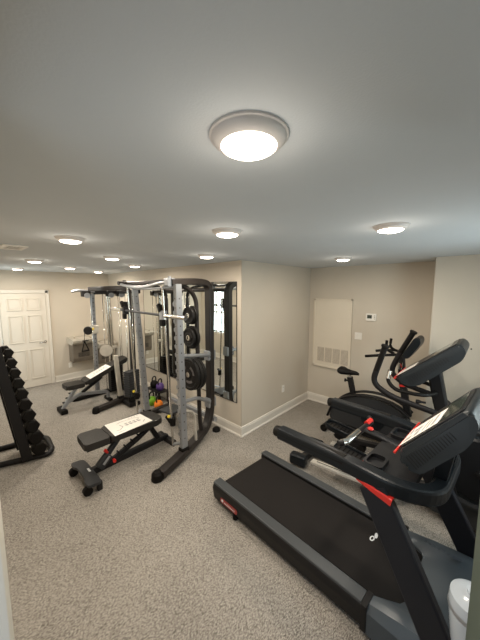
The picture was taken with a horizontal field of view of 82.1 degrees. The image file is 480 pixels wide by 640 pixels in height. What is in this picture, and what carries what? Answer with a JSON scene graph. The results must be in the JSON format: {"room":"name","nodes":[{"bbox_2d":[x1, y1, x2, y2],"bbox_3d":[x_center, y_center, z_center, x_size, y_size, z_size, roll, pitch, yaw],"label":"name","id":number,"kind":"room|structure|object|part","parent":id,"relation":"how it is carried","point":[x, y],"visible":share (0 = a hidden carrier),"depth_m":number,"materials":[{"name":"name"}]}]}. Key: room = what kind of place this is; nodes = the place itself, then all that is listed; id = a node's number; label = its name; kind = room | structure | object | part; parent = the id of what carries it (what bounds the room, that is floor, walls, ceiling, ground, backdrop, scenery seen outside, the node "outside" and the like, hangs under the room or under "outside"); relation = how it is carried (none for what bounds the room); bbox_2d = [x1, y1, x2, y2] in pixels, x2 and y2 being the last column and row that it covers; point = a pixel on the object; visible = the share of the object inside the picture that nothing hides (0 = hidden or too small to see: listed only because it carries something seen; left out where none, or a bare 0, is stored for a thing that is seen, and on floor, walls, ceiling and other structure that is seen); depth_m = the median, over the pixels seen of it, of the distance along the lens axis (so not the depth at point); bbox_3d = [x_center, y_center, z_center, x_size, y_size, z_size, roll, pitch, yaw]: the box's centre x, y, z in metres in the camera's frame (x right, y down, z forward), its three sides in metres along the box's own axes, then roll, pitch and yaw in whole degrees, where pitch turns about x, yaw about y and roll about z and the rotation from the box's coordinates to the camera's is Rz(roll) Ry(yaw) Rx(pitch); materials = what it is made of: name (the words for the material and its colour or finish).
{"room":"home gym","nodes":[
{"label":"home gym","id":0,"kind":"room"},
{"bbox_2d":[0,270,108,388],"bbox_3d":[-4.295,0.180,6.214,0.140,2.500,3.350,6,8,42],"label":"wall","id":1,"kind":"structure","parent":0,"point":[70,313],"depth_m":6.38,"materials":[{"name":"paint"}]},
{"bbox_2d":[0,293,51,387],"bbox_3d":[-4.510,0.452,5.831,0.088,2.018,0.776,6,8,42],"label":"door","id":2,"kind":"structure","parent":1,"relation":"in","point":[23,315],"depth_m":5.86,"materials":[{"name":"paint"}]},
{"bbox_2d":[0,290,54,382],"bbox_3d":[-4.531,0.418,5.854,0.032,2.105,0.915,6,8,42],"label":"trim","id":3,"kind":"structure","parent":1,"relation":"attached to","point":[46,292],"depth_m":6.09,"materials":[{"name":"paint"}]},
{"bbox_2d":[55,367,99,381],"bbox_3d":[-3.776,1.304,6.779,0.028,0.145,1.290,6,8,42],"label":"baseboard","id":4,"kind":"structure","parent":1,"relation":"attached to","point":[59,378],"depth_m":6.57,"materials":[{"name":"paint"}]},
{"bbox_2d":[67,334,92,362],"bbox_3d":[-3.693,0.646,6.473,0.465,0.638,0.510,6,8,42],"label":"fountain","id":5,"kind":"object","parent":1,"relation":"attached to","point":[75,343],"visible":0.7,"depth_m":6.38,"materials":[{"name":"metal"}]},
{"bbox_2d":[67,334,91,344],"bbox_3d":[-3.696,0.467,6.457,0.456,0.158,0.510,6,8,42],"label":"basin","id":6,"kind":"object","parent":5,"relation":"in","point":[72,340],"depth_m":6.34,"materials":[{"name":"ceramic"}]},
{"bbox_2d":[97,337,116,363],"bbox_3d":[-3.351,0.755,6.859,0.465,0.618,0.420,6,8,42],"label":"fountain","id":7,"kind":"object","parent":1,"relation":"attached to","point":[101,359],"visible":0.48,"depth_m":6.75,"materials":[{"name":"metal"}]},
{"bbox_2d":[97,339,116,347],"bbox_3d":[-3.354,0.586,6.844,0.456,0.158,0.420,6,8,42],"label":"basin","id":8,"kind":"object","parent":7,"relation":"in","point":[100,343],"depth_m":6.71,"materials":[{"name":"ceramic"}]},
{"bbox_2d":[108,260,241,426],"bbox_3d":[-1.597,0.251,5.561,4.720,2.500,0.355,6,8,42],"label":"wall","id":9,"kind":"structure","parent":0,"point":[230,271],"depth_m":4.72,"materials":[{"name":"paint"}]},
{"bbox_2d":[143,284,176,377],"bbox_3d":[-1.583,0.179,5.389,1.196,1.728,0.010,6,9,44],"label":"wall mirror","id":10,"kind":"object","parent":9,"relation":"attached to","point":[155,352],"depth_m":5.45,"materials":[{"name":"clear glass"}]},
{"bbox_2d":[160,392,177,398],"bbox_3d":[-1.359,1.455,5.295,0.617,0.154,0.028,6,9,44],"label":"baseboard","id":11,"kind":"structure","parent":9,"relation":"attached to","point":[164,395],"depth_m":5.38,"materials":[{"name":"paint"}]},
{"bbox_2d":[182,285,205,367],"bbox_3d":[-0.769,0.087,4.576,0.618,1.313,0.010,6,9,44],"label":"wall mirror","id":12,"kind":"object","parent":9,"relation":"attached to","point":[187,300],"depth_m":4.46,"materials":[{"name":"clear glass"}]},
{"bbox_2d":[211,281,236,402],"bbox_3d":[-0.236,0.315,4.073,0.536,1.742,0.010,6,9,44],"label":"wall mirror","id":13,"kind":"object","parent":9,"relation":"attached to","point":[225,335],"depth_m":4.04,"materials":[{"name":"clear glass"}]},
{"bbox_2d":[212,414,241,436],"bbox_3d":[-0.198,1.578,4.163,0.643,0.165,0.028,6,9,44],"label":"baseboard","id":14,"kind":"structure","parent":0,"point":[227,425],"depth_m":4.14,"materials":[{"name":"paint"}]},
{"bbox_2d":[0,373,475,639],"bbox_3d":[-1.327,1.771,3.607,8.250,0.100,6.400,6,8,42],"label":"floor","id":15,"kind":"structure","parent":0,"point":[134,558],"depth_m":2.32,"materials":[{"name":"carpet"}]},
{"bbox_2d":[0,347,54,467],"bbox_3d":[-2.825,0.970,3.455,0.678,1.520,0.699,6,8,42],"label":"dumbbell rack","id":16,"kind":"object","parent":15,"relation":"on","point":[7,395],"visible":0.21,"depth_m":3.27,"materials":[{"name":"metal"}]},
{"bbox_2d":[1,345,13,356],"bbox_3d":[-2.762,0.367,3.260,0.332,0.088,0.101,6,8,42],"label":"dumbbell","id":17,"kind":"object","parent":16,"relation":"on","point":[8,352],"visible":0.92,"depth_m":3.16,"materials":[{"name":"black rubber"}]},
{"bbox_3d":[-2.920,0.978,3.450,0.045,1.424,0.299,6,8,42],"label":"leaning post","id":18,"kind":"part","parent":16,"relation":"part of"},
{"bbox_2d":[3,355,17,367],"bbox_3d":[-2.748,0.486,3.288,0.344,0.094,0.108,6,8,42],"label":"dumbbell","id":19,"kind":"object","parent":16,"relation":"on","point":[10,361],"visible":0.81,"depth_m":3.18,"materials":[{"name":"black rubber"}]},
{"bbox_2d":[6,365,21,377],"bbox_3d":[-2.733,0.609,3.317,0.356,0.100,0.115,6,8,42],"label":"dumbbell","id":20,"kind":"object","parent":16,"relation":"on","point":[14,372],"visible":0.79,"depth_m":3.21,"materials":[{"name":"black rubber"}]},
{"bbox_3d":[-2.655,1.005,3.208,0.045,1.424,0.299,6,8,42],"label":"leaning post","id":21,"kind":"part","parent":16,"relation":"part of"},
{"bbox_2d":[9,375,24,388],"bbox_3d":[-2.719,0.735,3.347,0.368,0.106,0.122,6,8,42],"label":"dumbbell","id":22,"kind":"object","parent":16,"relation":"on","point":[17,382],"visible":0.77,"depth_m":3.23,"materials":[{"name":"black rubber"}]},
{"bbox_2d":[12,385,28,399],"bbox_3d":[-2.704,0.866,3.378,0.380,0.112,0.129,6,8,42],"label":"dumbbell","id":23,"kind":"object","parent":16,"relation":"on","point":[20,393],"visible":0.69,"depth_m":3.26,"materials":[{"name":"black rubber"}]},
{"bbox_2d":[15,396,32,410],"bbox_3d":[-2.688,1.000,3.409,0.392,0.118,0.136,6,8,42],"label":"dumbbell","id":24,"kind":"object","parent":16,"relation":"on","point":[24,404],"visible":0.72,"depth_m":3.28,"materials":[{"name":"black rubber"}]},
{"bbox_2d":[18,407,35,421],"bbox_3d":[-2.672,1.138,3.442,0.404,0.124,0.143,6,8,42],"label":"dumbbell","id":25,"kind":"object","parent":16,"relation":"on","point":[29,414],"visible":0.59,"depth_m":3.31,"materials":[{"name":"black rubber"}]},
{"bbox_2d":[21,417,39,432],"bbox_3d":[-2.656,1.280,3.475,0.416,0.130,0.150,6,8,42],"label":"dumbbell","id":26,"kind":"object","parent":16,"relation":"on","point":[33,425],"visible":0.56,"depth_m":3.34,"materials":[{"name":"black rubber"}]},
{"bbox_2d":[24,428,43,443],"bbox_3d":[-2.639,1.427,3.509,0.428,0.136,0.157,6,8,42],"label":"dumbbell","id":27,"kind":"object","parent":16,"relation":"on","point":[35,437],"visible":0.52,"depth_m":3.37,"materials":[{"name":"black rubber"}]},
{"bbox_2d":[27,435,47,455],"bbox_3d":[-2.622,1.577,3.544,0.440,0.142,0.164,6,8,42],"label":"dumbbell","id":28,"kind":"object","parent":16,"relation":"on","point":[39,448],"visible":0.44,"depth_m":3.40,"materials":[{"name":"black rubber"}]},
{"bbox_2d":[57,355,126,414],"bbox_3d":[-2.687,1.156,5.106,0.294,0.798,1.189,6,8,42],"label":"weight bench","id":29,"kind":"object","parent":15,"relation":"on","point":[77,384],"visible":0.98,"depth_m":4.93,"materials":[{"name":"black leather"}]},
{"bbox_3d":[-2.975,1.363,4.814,0.060,0.381,0.285,6,8,42],"label":"leg","id":30,"kind":"part","parent":29,"relation":"part of","materials":[{"name":"silver metal"}]},
{"bbox_2d":[86,364,110,378],"bbox_3d":[-2.635,0.953,5.127,0.240,0.151,0.372,6,8,42],"label":"paper sheet","id":31,"kind":"object","parent":29,"relation":"on","point":[104,367],"visible":1,"depth_m":5.12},
{"bbox_2d":[71,286,139,413],"bbox_3d":[-2.439,0.461,5.126,1.182,2.177,1.025,6,8,42],"label":"cable machine","id":32,"kind":"object","parent":15,"relation":"on","point":[118,382],"visible":0.9,"depth_m":5.24,"materials":[{"name":"grey metal"}]},
{"bbox_3d":[-2.933,0.498,5.227,0.034,0.206,0.134,4,7,34],"label":"cable handle","id":33,"kind":"part","parent":32,"relation":"part of","materials":[{"name":"metal"}]},
{"bbox_3d":[-2.829,0.470,5.307,0.013,1.960,0.013,2,7,20],"label":"stack rod","id":34,"kind":"part","parent":32,"relation":"part of","materials":[{"name":"silver metal"}]},
{"bbox_3d":[-2.719,0.444,5.544,0.013,1.960,0.013,2,7,20],"label":"stack rod","id":35,"kind":"part","parent":32,"relation":"part of","materials":[{"name":"silver metal"}]},
{"bbox_3d":[-2.421,0.459,5.099,0.660,2.168,0.769,6,8,42],"label":"frame","id":36,"kind":"part","parent":32,"relation":"part of","materials":[{"name":"silver metal"}]},
{"bbox_3d":[-2.236,1.060,5.061,0.070,0.845,0.125,6,8,42],"label":"short post","id":37,"kind":"part","parent":32,"relation":"part of","materials":[{"name":"metal"}]},
{"bbox_3d":[-2.485,0.426,5.708,0.013,1.960,0.013,2,7,20],"label":"stack rod","id":38,"kind":"part","parent":32,"relation":"part of","materials":[{"name":"silver metal"}]},
{"bbox_3d":[-2.489,0.417,5.793,0.013,1.960,0.013,2,7,20],"label":"stack rod","id":39,"kind":"part","parent":32,"relation":"part of","materials":[{"name":"silver metal"}]},
{"bbox_3d":[-1.998,0.516,4.884,0.013,1.960,0.013,2,7,20],"label":"stack rod","id":40,"kind":"part","parent":32,"relation":"part of","materials":[{"name":"silver metal"}]},
{"bbox_3d":[-1.917,0.506,4.972,0.013,1.960,0.013,-3,7,-25],"label":"stack rod","id":41,"kind":"part","parent":32,"relation":"part of","materials":[{"name":"silver metal"}]},
{"bbox_2d":[68,411,175,496],"bbox_3d":[-1.348,1.520,3.370,0.558,0.450,1.204,6,8,42],"label":"weight bench","id":42,"kind":"object","parent":15,"relation":"on","point":[93,439],"visible":0.98,"depth_m":3.19,"materials":[{"name":"black leather"}]},
{"bbox_3d":[-1.486,1.745,2.918,0.050,0.100,0.050,6,8,42],"label":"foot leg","id":43,"kind":"part","parent":42,"relation":"part of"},
{"bbox_2d":[105,414,151,435],"bbox_3d":[-1.382,1.286,3.424,0.355,0.002,0.485,6,8,42],"label":"paper sheet","id":44,"kind":"object","parent":42,"relation":"on","point":[116,428],"visible":1,"depth_m":3.40,"materials":[{"name":"paper"}]},
{"bbox_2d":[117,415,144,432],"bbox_3d":[-1.381,1.284,3.431,0.280,0.001,0.378,6,8,42],"label":"print","id":45,"kind":"object","parent":44,"relation":"on","point":[136,415],"depth_m":3.47},
{"bbox_3d":[-1.162,1.481,3.682,0.055,0.288,0.193,5,8,38],"label":"post","id":46,"kind":"part","parent":42,"relation":"part of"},
{"bbox_2d":[149,391,155,405],"bbox_3d":[-1.626,1.434,5.064,0.169,0.255,0.169,2,7,20],"label":"kettlebell","id":47,"kind":"object","parent":15,"relation":"on","point":[152,399],"visible":0.85,"depth_m":5.01,"materials":[{"name":"green plastic"}]},
{"bbox_2d":[148,386,166,399],"bbox_3d":[-1.586,1.426,5.299,0.460,0.220,0.220,6,8,42],"label":"stand","id":48,"kind":"object","parent":15,"relation":"on","point":[155,390],"visible":0.35,"depth_m":5.20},
{"bbox_2d":[150,376,156,387],"bbox_3d":[-1.667,1.197,5.349,0.149,0.225,0.149,2,7,20],"label":"kettlebell","id":49,"kind":"object","parent":48,"relation":"on","point":[153,383],"visible":0.94,"depth_m":5.30,"materials":[{"name":"black metal"}]},
{"bbox_2d":[148,386,166,393],"bbox_3d":[-1.586,1.327,5.288,0.460,0.020,0.220,6,8,42],"label":"shelf","id":50,"kind":"object","parent":48,"relation":"attached to","point":[155,390],"depth_m":5.19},
{"bbox_2d":[156,378,163,390],"bbox_3d":[-1.513,1.212,5.208,0.149,0.225,0.149,2,7,20],"label":"kettlebell","id":51,"kind":"object","parent":48,"relation":"on","point":[159,386],"visible":1,"depth_m":5.16,"materials":[{"name":"purple plastic"}]},
{"bbox_2d":[154,395,162,407],"bbox_3d":[-1.457,1.460,4.924,0.155,0.234,0.155,2,7,20],"label":"kettlebell","id":52,"kind":"object","parent":15,"relation":"on","point":[159,402],"visible":0.87,"depth_m":4.88,"materials":[{"name":"orange plastic"}]},
{"bbox_2d":[111,276,219,483],"bbox_3d":[-1.164,0.545,3.964,2.131,2.260,1.302,6,8,42],"label":"machine","id":53,"kind":"object","parent":15,"relation":"on","point":[177,286],"visible":0.95,"depth_m":3.76,"materials":[{"name":"grey metal"}]},
{"bbox_3d":[-1.637,0.509,4.208,0.028,2.021,0.108,6,8,42],"label":"guide rod","id":54,"kind":"part","parent":53,"relation":"part of","materials":[{"name":"silver metal"}]},
{"bbox_3d":[-1.521,0.472,4.500,0.066,2.170,0.851,5,8,41],"label":"post","id":55,"kind":"part","parent":53,"relation":"part of","materials":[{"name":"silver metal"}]},
{"bbox_3d":[-0.876,0.601,3.357,0.028,2.021,0.118,6,8,42],"label":"guide rod","id":56,"kind":"part","parent":53,"relation":"part of","materials":[{"name":"silver metal"}]},
{"bbox_3d":[-1.047,1.371,4.234,0.280,0.030,0.280,4,7,34],"label":"rest plate","id":57,"kind":"part","parent":53,"relation":"part of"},
{"bbox_3d":[-0.676,0.590,3.528,0.219,2.242,1.226,3,7,24],"label":"frame","id":58,"kind":"part","parent":53,"relation":"part of","materials":[{"name":"silver metal"}]},
{"bbox_2d":[183,307,194,323],"bbox_3d":[-0.672,-0.060,3.612,0.230,0.230,0.044,6,8,42],"label":"weight plate","id":59,"kind":"object","parent":53,"relation":"on","point":[190,311],"visible":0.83,"depth_m":3.58,"materials":[{"name":"rubber"}]},
{"bbox_2d":[183,328,195,346],"bbox_3d":[-0.673,0.233,3.642,0.250,0.250,0.039,6,8,42],"label":"weight plate","id":60,"kind":"object","parent":53,"relation":"on","point":[188,332],"visible":0.96,"depth_m":3.62,"materials":[{"name":"black metal"}]},
{"bbox_2d":[184,358,200,390],"bbox_3d":[-0.680,0.726,3.688,0.430,0.430,0.049,6,8,42],"label":"weight plate","id":61,"kind":"object","parent":53,"relation":"on","point":[192,381],"visible":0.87,"depth_m":3.63,"materials":[{"name":"rubber"}]},
{"bbox_3d":[-0.683,0.554,3.620,0.074,2.082,0.496,4,8,35],"label":"plate post","id":62,"kind":"part","parent":53,"relation":"part of","materials":[{"name":"grey metal"}]},
{"bbox_2d":[186,326,199,348],"bbox_3d":[-0.641,0.230,3.677,0.310,0.310,0.044,6,8,42],"label":"weight plate","id":63,"kind":"object","parent":53,"relation":"on","point":[193,328],"visible":0.35,"depth_m":3.60,"materials":[{"name":"black metal"}]},
{"bbox_2d":[189,306,198,323],"bbox_3d":[-0.638,-0.064,3.649,0.244,0.244,0.044,6,8,42],"label":"weight plate","id":64,"kind":"object","parent":53,"relation":"on","point":[193,307],"visible":0.22,"depth_m":3.58,"materials":[{"name":"rubber"}]},
{"bbox_2d":[190,358,203,389],"bbox_3d":[-0.646,0.722,3.725,0.444,0.444,0.049,6,8,42],"label":"weight plate","id":65,"kind":"object","parent":53,"relation":"on","point":[194,359],"visible":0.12,"depth_m":3.59,"materials":[{"name":"rubber"}]},
{"bbox_3d":[-0.565,0.475,3.680,0.065,0.189,0.709,3,7,23],"label":"brace arm","id":66,"kind":"part","parent":53,"relation":"part of","materials":[{"name":"silver metal"}]},
{"bbox_3d":[-0.564,1.115,3.753,0.065,0.316,0.716,3,7,23],"label":"brace arm","id":67,"kind":"part","parent":53,"relation":"part of","materials":[{"name":"silver metal"}]},
{"bbox_2d":[194,357,206,388],"bbox_3d":[-0.613,0.718,3.761,0.444,0.444,0.049,6,8,42],"label":"weight plate","id":68,"kind":"object","parent":53,"relation":"on","point":[197,358],"visible":0.08,"depth_m":3.63,"materials":[{"name":"rubber"}]},
{"bbox_2d":[213,387,479,639],"bbox_3d":[0.784,1.112,2.150,0.920,1.525,2.218,-6,8,-43],"label":"treadmill","id":69,"kind":"object","parent":15,"relation":"on","point":[394,581],"visible":0.99,"depth_m":1.84,"materials":[{"name":"plastic"}]},
{"bbox_3d":[0.271,1.666,2.242,0.093,0.023,1.460,-6,8,-43],"label":"foot rail","id":70,"kind":"part","parent":69,"relation":"part of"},
{"bbox_3d":[0.781,1.614,2.721,0.093,0.023,1.460,-6,8,-43],"label":"foot rail","id":71,"kind":"part","parent":69,"relation":"part of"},
{"bbox_3d":[0.928,0.872,1.971,0.875,0.145,0.982,-6,8,-43],"label":"handrail","id":72,"kind":"part","parent":69,"relation":"part of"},
{"bbox_3d":[1.035,0.854,2.002,0.070,0.065,0.244,-6,8,-43],"label":"pulse bar arm","id":73,"kind":"part","parent":69,"relation":"part of","materials":[{"name":"black plastic"}]},
{"bbox_2d":[368,431,424,482],"bbox_3d":[1.068,0.901,1.825,0.660,0.045,0.290,-6,8,-43],"label":"tray","id":74,"kind":"object","parent":69,"relation":"on","point":[394,467],"depth_m":1.75,"materials":[{"name":"black plastic"}]},
{"bbox_3d":[1.060,0.733,1.738,0.505,0.012,0.014,-6,8,-43],"label":"console trim","id":75,"kind":"part","parent":69,"relation":"part of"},
{"bbox_2d":[365,530,472,639],"bbox_3d":[1.300,1.769,1.672,0.820,0.252,0.715,-6,8,-43],"label":"hood","id":76,"kind":"object","parent":69,"relation":"attached to","point":[387,616],"depth_m":1.75,"materials":[{"name":"plastic"}]},
{"bbox_2d":[404,413,440,441],"bbox_3d":[1.076,0.633,1.626,0.210,0.165,0.139,-6,8,-43],"label":"print","id":77,"kind":"object","parent":69,"relation":"attached to","point":[432,421],"depth_m":1.61},
{"bbox_2d":[406,432,456,469],"bbox_3d":[0.988,0.682,1.438,0.002,0.263,0.214,-6,8,-43],"label":"vent","id":78,"kind":"object","parent":69,"relation":"attached to","point":[449,432],"depth_m":1.44,"materials":[{"name":"plastic"}]},
{"bbox_3d":[1.165,0.566,1.609,0.455,0.317,0.269,-6,8,-43],"label":"control panel","id":79,"kind":"part","parent":69,"relation":"part of","materials":[{"name":"black plastic"}]},
{"bbox_2d":[320,335,423,441],"bbox_3d":[1.766,0.926,3.809,1.186,1.536,0.482,6,8,42],"label":"exercise bike","id":80,"kind":"object","parent":15,"relation":"on","point":[371,401],"visible":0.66,"depth_m":3.73,"materials":[{"name":"black plastic"}]},
{"bbox_3d":[1.625,1.022,3.979,0.163,0.407,0.070,6,8,42],"label":"seat post","id":81,"kind":"part","parent":80,"relation":"part of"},
{"bbox_3d":[2.101,0.847,3.519,0.199,0.772,0.070,6,8,42],"label":"post","id":82,"kind":"part","parent":80,"relation":"part of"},
{"bbox_2d":[290,330,479,529],"bbox_3d":[1.635,0.954,2.830,2.150,1.673,0.797,6,8,42],"label":"elliptical trainer","id":83,"kind":"object","parent":15,"relation":"on","point":[431,368],"visible":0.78,"depth_m":2.51,"materials":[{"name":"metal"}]},
{"bbox_3d":[1.692,1.465,3.135,1.285,0.289,0.052,6,8,42],"label":"pedal arm","id":84,"kind":"part","parent":83,"relation":"part of"},
{"bbox_3d":[1.532,0.568,2.537,0.606,0.631,0.050,5,8,40],"label":"moving arm","id":85,"kind":"part","parent":83,"relation":"part of"},
{"bbox_3d":[1.874,0.484,2.875,0.072,0.726,0.576,-5,8,-38],"label":"moving arm","id":86,"kind":"part","parent":83,"relation":"part of"},
{"bbox_3d":[1.588,0.586,2.538,0.428,0.203,0.130,2,7,20],"label":"fixed handle","id":87,"kind":"part","parent":83,"relation":"part of","materials":[{"name":"black rubber"}]},
{"bbox_3d":[1.825,0.558,2.793,0.130,0.203,0.428,-3,7,-25],"label":"fixed handle","id":88,"kind":"part","parent":83,"relation":"part of","materials":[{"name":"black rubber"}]},
{"bbox_2d":[408,357,448,382],"bbox_3d":[1.647,0.454,2.432,0.304,0.295,0.002,6,8,42],"label":"vent","id":89,"kind":"object","parent":83,"relation":"attached to","point":[435,366],"depth_m":2.42,"materials":[{"name":"plastic"}]},
{"bbox_3d":[1.782,0.352,2.599,0.418,0.363,0.390,6,8,42],"label":"control panel","id":90,"kind":"part","parent":83,"relation":"part of","materials":[{"name":"black plastic"}]},
{"bbox_3d":[1.456,1.512,2.656,0.989,0.279,0.058,5,8,41],"label":"pedal arm","id":91,"kind":"part","parent":83,"relation":"part of"},
{"bbox_2d":[447,579,470,639],"bbox_3d":[0.987,1.557,1.196,0.258,0.846,0.258,6,8,42],"label":"dispenser","id":92,"kind":"object","parent":15,"relation":"on","point":[458,596],"visible":0.62,"depth_m":1.16,"materials":[{"name":"white plastic"}]},
{"bbox_2d":[465,500,479,639],"bbox_3d":[0.472,0.876,0.498,0.040,2.330,0.949,5,8,37],"label":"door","id":93,"kind":"structure","parent":15,"relation":"on","point":[473,620],"depth_m":0.81,"materials":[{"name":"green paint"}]},
{"bbox_2d":[0,0,479,273],"bbox_3d":[-0.802,-0.875,3.893,8.250,0.100,4.850,6,8,42],"label":"ceiling","id":94,"kind":"structure","parent":0,"point":[109,109],"depth_m":0.70,"materials":[{"name":"paint"}]},
{"bbox_2d":[0,244,28,250],"bbox_3d":[-2.120,-0.676,2.571,0.336,0.010,0.186,6,8,42],"label":"ceiling vent","id":95,"kind":"object","parent":94,"relation":"in","point":[3,246],"visible":1,"depth_m":2.54,"materials":[{"name":"white plastic"}]},
{"bbox_2d":[25,259,43,262],"bbox_3d":[-2.747,-0.782,3.687,0.206,0.042,0.206,6,8,42],"label":"ceiling light","id":96,"kind":"object","parent":94,"relation":"attached to","point":[27,260],"visible":1,"depth_m":3.62,"materials":[{"name":"white glass"}]},
{"bbox_2d":[54,235,85,243],"bbox_3d":[-1.308,-0.613,2.128,0.206,0.042,0.206,6,8,42],"label":"ceiling light","id":97,"kind":"object","parent":94,"relation":"attached to","point":[67,239],"visible":1,"depth_m":2.07,"materials":[{"name":"white glass"}]},
{"bbox_2d":[59,240,80,243],"bbox_3d":[-1.308,-0.600,2.130,0.145,0.016,0.145,6,8,42],"label":"diffuser","id":98,"kind":"object","parent":97,"relation":"attached to","point":[63,241],"depth_m":2.10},
{"bbox_2d":[63,266,76,268],"bbox_3d":[-2.963,-0.903,4.803,0.206,0.042,0.206,6,8,42],"label":"ceiling light","id":99,"kind":"object","parent":94,"relation":"attached to","point":[65,267],"visible":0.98,"depth_m":4.74,"materials":[{"name":"white glass"}]},
{"bbox_2d":[103,256,121,260],"bbox_3d":[-1.551,-0.745,3.349,0.206,0.042,0.206,6,8,42],"label":"ceiling light","id":100,"kind":"object","parent":94,"relation":"attached to","point":[112,258],"visible":1,"depth_m":3.28,"materials":[{"name":"white glass"}]},
{"bbox_2d":[128,264,140,267],"bbox_3d":[-1.688,-0.861,4.420,0.206,0.042,0.206,6,8,42],"label":"ceiling light","id":101,"kind":"object","parent":94,"relation":"attached to","point":[129,265],"visible":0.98,"depth_m":4.36,"materials":[{"name":"white glass"}]},
{"bbox_2d":[198,254,215,258],"bbox_3d":[-0.382,-0.724,3.159,0.206,0.042,0.206,6,8,42],"label":"ceiling light","id":102,"kind":"object","parent":94,"relation":"attached to","point":[204,256],"visible":1,"depth_m":3.10,"materials":[{"name":"white glass"}]},
{"bbox_2d":[212,227,241,237],"bbox_3d":[-0.087,-0.585,1.876,0.206,0.042,0.206,6,8,42],"label":"ceiling light","id":103,"kind":"object","parent":94,"relation":"attached to","point":[226,232],"visible":1,"depth_m":1.81,"materials":[{"name":"white glass"}]},
{"bbox_2d":[217,233,237,237],"bbox_3d":[-0.087,-0.572,1.878,0.145,0.016,0.145,6,8,42],"label":"diffuser","id":104,"kind":"object","parent":103,"relation":"attached to","point":[224,235],"depth_m":1.84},
{"bbox_2d":[209,110,288,160],"bbox_3d":[0.023,-0.460,0.721,0.206,0.042,0.206,6,8,42],"label":"ceiling light","id":105,"kind":"object","parent":94,"relation":"attached to","point":[246,135],"visible":1,"depth_m":0.67,"materials":[{"name":"white glass"}]},
{"bbox_2d":[221,131,276,160],"bbox_3d":[0.023,-0.447,0.723,0.145,0.016,0.145,6,8,42],"label":"diffuser","id":106,"kind":"object","parent":105,"relation":"attached to","point":[239,145],"depth_m":0.69,"materials":[{"name":"glass"}]},
{"bbox_2d":[334,257,351,260],"bbox_3d":[1.290,-0.756,3.453,0.206,0.042,0.206,6,8,42],"label":"ceiling light","id":107,"kind":"object","parent":94,"relation":"attached to","point":[337,258],"visible":0.99,"depth_m":3.39,"materials":[{"name":"white glass"}]},
{"bbox_2d":[373,222,409,233],"bbox_3d":[0.945,-0.569,1.729,0.206,0.042,0.206,6,8,42],"label":"ceiling light","id":108,"kind":"object","parent":94,"relation":"attached to","point":[391,227],"visible":1,"depth_m":1.67,"materials":[{"name":"white glass"}]},
{"bbox_2d":[378,228,403,233],"bbox_3d":[0.945,-0.556,1.730,0.145,0.016,0.145,6,8,42],"label":"diffuser","id":109,"kind":"object","parent":108,"relation":"attached to","point":[381,230],"depth_m":1.70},
{"bbox_2d":[242,260,310,425],"bbox_3d":[0.657,0.353,4.620,0.120,2.500,2.005,6,8,42],"label":"wall","id":110,"kind":"structure","parent":0,"point":[275,297],"depth_m":4.37,"materials":[{"name":"paint"}]},
{"bbox_2d":[240,391,307,437],"bbox_3d":[0.670,1.534,4.652,0.028,0.145,1.930,6,8,42],"label":"baseboard","id":111,"kind":"structure","parent":110,"relation":"attached to","point":[255,424],"depth_m":4.49,"materials":[{"name":"paint"}]},
{"bbox_2d":[308,261,435,421],"bbox_3d":[2.601,0.405,4.143,3.390,2.500,0.120,6,8,42],"label":"wall","id":112,"kind":"structure","parent":0,"point":[400,295],"depth_m":4.40,"materials":[{"name":"paint"}]},
{"bbox_2d":[312,299,352,368],"bbox_3d":[1.633,0.248,4.917,0.700,1.245,0.033,6,8,42],"label":"access panel","id":113,"kind":"object","parent":112,"relation":"attached to","point":[332,324],"visible":0.89,"depth_m":4.90,"materials":[{"name":"paint"}]},
{"bbox_2d":[317,347,323,360],"bbox_3d":[1.483,0.625,5.083,0.122,0.260,0.013,6,8,42],"label":"grille","id":114,"kind":"object","parent":113,"relation":"attached to","point":[320,350],"depth_m":5.08,"materials":[{"name":"metal"}]},
{"bbox_2d":[325,348,331,362],"bbox_3d":[1.593,0.636,4.986,0.122,0.260,0.008,6,8,42],"label":"grille","id":115,"kind":"object","parent":113,"relation":"attached to","point":[328,351],"depth_m":4.98,"materials":[{"name":"metal"}]},
{"bbox_2d":[332,349,339,363],"bbox_3d":[1.701,0.646,4.887,0.122,0.260,0.008,6,8,42],"label":"grille","id":116,"kind":"object","parent":113,"relation":"attached to","point":[335,352],"depth_m":4.88,"materials":[{"name":"metal"}]},
{"bbox_2d":[340,350,347,365],"bbox_3d":[1.809,0.657,4.788,0.122,0.260,0.008,6,8,42],"label":"grille","id":117,"kind":"object","parent":113,"relation":"attached to","point":[343,353],"depth_m":4.78,"materials":[{"name":"metal"}]},
{"bbox_2d":[355,332,361,339],"bbox_3d":[1.977,0.269,4.613,0.115,0.120,0.016,6,8,42],"label":"light switch","id":118,"kind":"object","parent":112,"relation":"attached to","point":[358,336],"visible":1,"depth_m":4.61,"materials":[{"name":"white plastic"}]},
{"bbox_2d":[308,391,420,423],"bbox_3d":[2.032,1.530,4.691,1.980,0.145,0.028,6,8,42],"label":"baseboard","id":119,"kind":"structure","parent":112,"relation":"attached to","point":[322,399],"depth_m":5.18,"materials":[{"name":"paint"}]},
{"bbox_2d":[366,313,376,320],"bbox_3d":[2.111,-0.045,4.443,0.155,0.115,0.032,6,8,42],"label":"thermostat","id":120,"kind":"object","parent":112,"relation":"attached to","point":[369,317],"visible":1,"depth_m":4.43,"materials":[{"name":"white plastic"}]},
{"bbox_2d":[424,254,479,419],"bbox_3d":[3.069,0.500,3.269,1.310,2.500,0.540,6,8,42],"label":"wall","id":121,"kind":"structure","parent":0,"point":[456,296],"depth_m":3.29,"materials":[{"name":"paint"}]},
{"bbox_3d":[-2.371,0.612,2.236,8.110,2.500,0.105,6,8,42],"label":"wall","id":122,"kind":"structure","parent":0,"visible":0},
{"bbox_2d":[0,501,14,639],"bbox_3d":[-0.735,0.837,0.539,0.085,2.420,0.460,6,8,42],"label":"trim","id":123,"kind":"structure","parent":122,"relation":"attached to","point":[6,621],"depth_m":0.66,"materials":[{"name":"paint"}]}
]}

